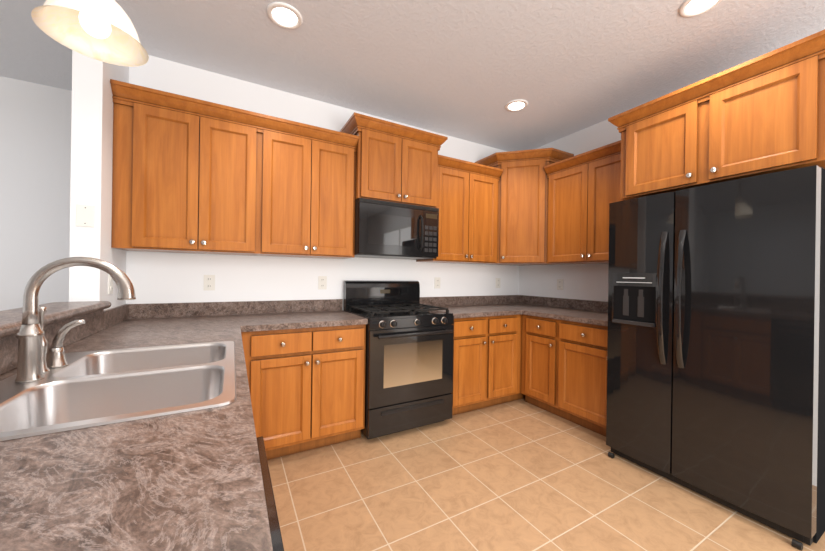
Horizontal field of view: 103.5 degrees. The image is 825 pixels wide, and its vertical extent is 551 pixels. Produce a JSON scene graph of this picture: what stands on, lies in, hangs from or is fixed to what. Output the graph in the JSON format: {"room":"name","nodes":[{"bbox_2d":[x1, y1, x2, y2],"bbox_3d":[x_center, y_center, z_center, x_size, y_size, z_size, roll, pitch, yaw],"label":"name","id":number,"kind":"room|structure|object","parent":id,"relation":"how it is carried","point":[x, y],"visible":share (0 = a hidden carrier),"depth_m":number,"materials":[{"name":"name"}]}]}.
{"room":"kitchen","nodes":[
{"label":"kitchen","id":0,"kind":"room"},
{"bbox_2d":[0,76,71,310],"bbox_3d":[-4.272,-0.195,1.998,4.280,2.740,0.100,1,0,-29],"label":"wall","id":1,"kind":"structure","parent":0,"point":[35,152],"depth_m":2.60,"materials":[{"name":"white paint"}]},
{"bbox_2d":[0,50,128,374],"bbox_3d":[-1.137,-0.151,0.649,0.138,2.740,3.500,1,0,-29],"label":"wall","id":2,"kind":"structure","parent":0,"point":[91,140],"depth_m":1.74,"materials":[{"name":"white paint"}]},
{"bbox_2d":[0,301,110,337],"bbox_3d":[-1.022,0.169,0.416,0.220,0.040,3.016,1,0,-29],"label":"countertop","id":3,"kind":"structure","parent":2,"relation":"on","point":[11,321],"depth_m":1.30,"materials":[{"name":"stone"}]},
{"bbox_2d":[76,204,94,226],"bbox_3d":[-1.746,-0.319,1.735,0.072,0.116,0.006,1,0,-29],"label":"plate","id":4,"kind":"object","parent":2,"relation":"attached to","point":[85,215],"visible":1,"depth_m":1.73,"materials":[{"name":"white plastic"}]},
{"bbox_2d":[108,274,112,293],"bbox_3d":[-1.779,0.050,1.918,0.008,0.116,0.072,1,0,-29],"label":"outlet","id":5,"kind":"object","parent":2,"relation":"attached to","point":[110,285],"visible":0.94,"depth_m":1.91,"materials":[{"name":"white plastic"}]},
{"bbox_2d":[126,55,518,303],"bbox_3d":[-0.343,-0.140,3.159,3.960,2.740,0.120,1,0,-29],"label":"wall","id":6,"kind":"structure","parent":0,"point":[161,277],"depth_m":2.64,"materials":[{"name":"white paint"}]},
{"bbox_2d":[111,93,261,255],"bbox_3d":[-1.506,-0.607,2.247,0.787,0.890,0.338,1,0,-29],"label":"upper cabinet","id":7,"kind":"object","parent":6,"relation":"attached to","point":[193,175],"depth_m":2.09,"materials":[{"name":"brown wood"}]},
{"bbox_2d":[204,275,214,289],"bbox_3d":[-1.521,0.054,2.433,0.072,0.116,0.008,1,0,-29],"label":"electrical outlet","id":8,"kind":"object","parent":6,"relation":"attached to","point":[209,282],"visible":1,"depth_m":2.43,"materials":[{"name":"white plastic"}]},
{"bbox_2d":[262,125,354,258],"bbox_3d":[-0.851,-0.597,2.610,0.712,0.890,0.338,1,0,-29],"label":"upper cabinet","id":9,"kind":"object","parent":6,"relation":"attached to","point":[308,203],"depth_m":2.45,"materials":[{"name":"brown wood"}]},
{"bbox_2d":[318,276,326,289],"bbox_3d":[-0.787,0.064,2.841,0.072,0.116,0.008,1,0,-29],"label":"electrical outlet","id":10,"kind":"object","parent":6,"relation":"attached to","point":[322,282],"visible":1,"depth_m":2.84,"materials":[{"name":"white plastic"}]},
{"bbox_2d":[346,125,441,208],"bbox_3d":[-0.189,-0.901,2.941,0.759,0.565,0.398,1,0,-29],"label":"upper cabinet","id":11,"kind":"object","parent":6,"relation":"attached to","point":[390,167],"depth_m":2.74,"materials":[{"name":"brown wood"}]},
{"bbox_2d":[355,198,438,259],"bbox_3d":[-0.180,-0.388,2.913,0.752,0.450,0.458,1,0,-29],"label":"microwave","id":12,"kind":"object","parent":11,"relation":"attached to","point":[388,230],"visible":0.98,"depth_m":2.73,"materials":[{"name":"black"}]},
{"bbox_2d":[434,277,439,288],"bbox_3d":[0.263,0.079,3.422,0.072,0.116,0.008,1,0,-29],"label":"electrical outlet","id":13,"kind":"object","parent":6,"relation":"attached to","point":[436,282],"visible":1,"depth_m":3.42,"materials":[{"name":"white plastic"}]},
{"bbox_2d":[416,165,497,264],"bbox_3d":[0.475,-0.579,3.345,0.800,0.890,0.338,1,0,-29],"label":"upper cabinet","id":14,"kind":"object","parent":6,"relation":"attached to","point":[468,215],"depth_m":3.19,"materials":[{"name":"brown wood"}]},
{"bbox_2d":[496,278,500,287],"bbox_3d":[1.011,0.089,3.837,0.072,0.116,0.008,1,0,-29],"label":"electrical outlet","id":15,"kind":"object","parent":6,"relation":"attached to","point":[497,282],"visible":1,"depth_m":3.83,"materials":[{"name":"white plastic"}]},
{"bbox_2d":[478,149,569,264],"bbox_3d":[1.192,-0.656,3.558,0.659,1.065,0.659,1,0,-29],"label":"upper cabinet","id":16,"kind":"object","parent":6,"relation":"attached to","point":[521,176],"depth_m":3.33,"materials":[{"name":"brown wood"}]},
{"bbox_2d":[0,0,824,150],"bbox_3d":[-0.905,-1.568,-0.205,8.000,0.100,7.200,1,0,-29],"label":"ceiling","id":17,"kind":"structure","parent":0,"point":[468,70],"depth_m":2.17,"materials":[{"name":"grey paint"}]},
{"bbox_2d":[31,0,148,66],"bbox_3d":[-0.969,-1.121,0.998,0.256,0.794,0.256,1,0,-29],"label":"pendant lamp","id":18,"kind":"object","parent":17,"relation":"hanging from","point":[103,30],"visible":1,"depth_m":1.00,"materials":[{"name":"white glass"}]},
{"bbox_2d":[267,2,302,29],"bbox_3d":[-0.745,-1.510,1.897,0.196,0.009,0.196,1,0,-29],"label":"recessed light","id":19,"kind":"object","parent":17,"relation":"in","point":[283,15],"visible":1,"depth_m":1.89,"materials":[{"name":"white glass"}]},
{"bbox_2d":[505,99,527,111],"bbox_3d":[0.911,-1.487,2.849,0.196,0.009,0.196,1,0,-29],"label":"recessed light","id":20,"kind":"object","parent":17,"relation":"in","point":[516,105],"visible":0.98,"depth_m":2.84,"materials":[{"name":"white glass"}]},
{"bbox_2d":[679,0,722,16],"bbox_3d":[1.571,-1.478,1.762,0.196,0.009,0.196,1,0,-29],"label":"recessed light","id":21,"kind":"object","parent":17,"relation":"in","point":[690,8],"visible":1,"depth_m":1.79,"materials":[{"name":"white glass"}]},
{"bbox_2d":[267,398,824,550],"bbox_3d":[-0.945,1.272,-0.205,8.000,0.100,7.200,1,0,-29],"label":"floor","id":22,"kind":"structure","parent":0,"point":[519,475],"depth_m":1.82,"materials":[{"name":"tile"}]},
{"bbox_2d":[257,436,283,550],"bbox_3d":[-0.454,0.792,0.312,0.608,0.873,0.615,1,0,-29],"label":"dishwasher","id":23,"kind":"object","parent":22,"relation":"on","point":[276,536],"visible":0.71,"depth_m":0.52,"materials":[{"name":"black"}]},
{"bbox_2d":[261,324,365,459],"bbox_3d":[-0.824,0.786,2.470,0.760,0.876,0.627,1,0,-29],"label":"base cabinet","id":24,"kind":"object","parent":22,"relation":"on","point":[307,388],"depth_m":2.20,"materials":[{"name":"brown wood"}]},
{"bbox_2d":[0,301,272,550],"bbox_3d":[-0.795,0.279,0.841,0.690,0.138,3.499,1,0,-29],"label":"countertop","id":25,"kind":"structure","parent":24,"relation":"on","point":[189,481],"depth_m":0.51,"materials":[{"name":"stone"}]},
{"bbox_2d":[15,257,135,382],"bbox_3d":[-1.040,0.121,1.047,0.262,0.357,0.212,1,0,-29],"label":"faucet","id":26,"kind":"object","parent":25,"relation":"on","point":[34,363],"visible":1,"depth_m":0.94,"materials":[{"name":"silver metal"}]},
{"bbox_2d":[0,341,235,440],"bbox_3d":[-0.888,0.400,1.014,0.586,0.196,0.826,1,0,-29],"label":"sink","id":27,"kind":"object","parent":25,"relation":"in","point":[86,389],"visible":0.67,"depth_m":0.99,"materials":[{"name":"silver metal"}]},
{"bbox_2d":[112,302,231,310],"bbox_3d":[-1.488,0.269,2.092,0.510,0.138,0.639,1,0,-29],"label":"backsplash","id":28,"kind":"structure","parent":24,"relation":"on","point":[127,307],"depth_m":2.29,"materials":[{"name":"laminate"}]},
{"bbox_2d":[244,299,367,330],"bbox_3d":[-0.833,0.278,2.455,0.807,0.138,0.639,1,0,-29],"label":"countertop","id":29,"kind":"structure","parent":24,"relation":"on","point":[281,314],"depth_m":2.54,"materials":[{"name":"stone"}]},
{"bbox_2d":[343,280,453,438],"bbox_3d":[-0.126,0.642,2.789,0.752,1.182,0.698,1,0,-29],"label":"stove","id":30,"kind":"object","parent":22,"relation":"on","point":[409,366],"visible":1,"depth_m":2.55,"materials":[{"name":"black metal"}]},
{"bbox_2d":[452,314,520,415],"bbox_3d":[0.518,0.805,3.214,0.777,0.876,0.627,1,0,-29],"label":"base cabinet","id":31,"kind":"object","parent":22,"relation":"on","point":[486,350],"depth_m":2.96,"materials":[{"name":"brown wood"}]},
{"bbox_2d":[420,295,519,318],"bbox_3d":[0.536,0.298,3.215,0.799,0.138,0.639,1,0,-29],"label":"countertop","id":32,"kind":"structure","parent":31,"relation":"on","point":[495,305],"depth_m":3.42,"materials":[{"name":"laminate"}]},
{"bbox_2d":[521,314,552,413],"bbox_3d":[1.417,0.817,3.147,0.627,0.876,0.420,1,0,-29],"label":"base cabinet","id":33,"kind":"object","parent":22,"relation":"on","point":[536,332],"depth_m":3.00,"materials":[{"name":"brown wood"}]},
{"bbox_2d":[553,319,607,436],"bbox_3d":[1.640,0.821,2.743,0.627,0.876,0.503,1,0,-29],"label":"base cabinet","id":34,"kind":"object","parent":22,"relation":"on","point":[579,349],"depth_m":2.63,"materials":[{"name":"brown wood"}]},
{"bbox_2d":[512,295,607,325],"bbox_3d":[1.392,0.309,3.174,0.658,0.138,1.539,1,0,-29],"label":"countertop","id":35,"kind":"structure","parent":34,"relation":"on","point":[575,310],"depth_m":3.15,"materials":[{"name":"stone"}]},
{"bbox_2d":[606,165,824,550],"bbox_3d":[1.891,0.379,2.040,0.825,1.764,0.924,1,0,-29],"label":"fridge","id":36,"kind":"object","parent":22,"relation":"on","point":[716,350],"visible":1,"depth_m":1.72,"materials":[{"name":"black metal"}]},
{"bbox_2d":[519,119,620,301],"bbox_3d":[2.868,-0.095,1.326,0.120,2.740,6.200,1,0,-29],"label":"wall","id":37,"kind":"structure","parent":0,"point":[585,281],"depth_m":3.35,"materials":[{"name":"white paint"}]},
{"bbox_2d":[557,279,562,289],"bbox_3d":[1.587,0.097,3.499,0.008,0.116,0.072,1,0,-29],"label":"electrical outlet","id":38,"kind":"object","parent":37,"relation":"attached to","point":[559,284],"visible":1,"depth_m":3.50,"materials":[{"name":"white plastic"}]},
{"bbox_2d":[546,149,617,264],"bbox_3d":[1.700,-0.562,2.970,0.338,0.890,0.865,1,0,-29],"label":"upper cabinet","id":39,"kind":"object","parent":37,"relation":"attached to","point":[578,197],"depth_m":2.96,"materials":[{"name":"brown wood"}]},
{"bbox_2d":[614,45,824,200],"bbox_3d":[2.015,-0.812,2.099,0.638,0.520,0.959,1,0,-29],"label":"upper cabinet","id":40,"kind":"object","parent":37,"relation":"attached to","point":[766,121],"depth_m":1.84,"materials":[{"name":"brown wood"}]}
]}

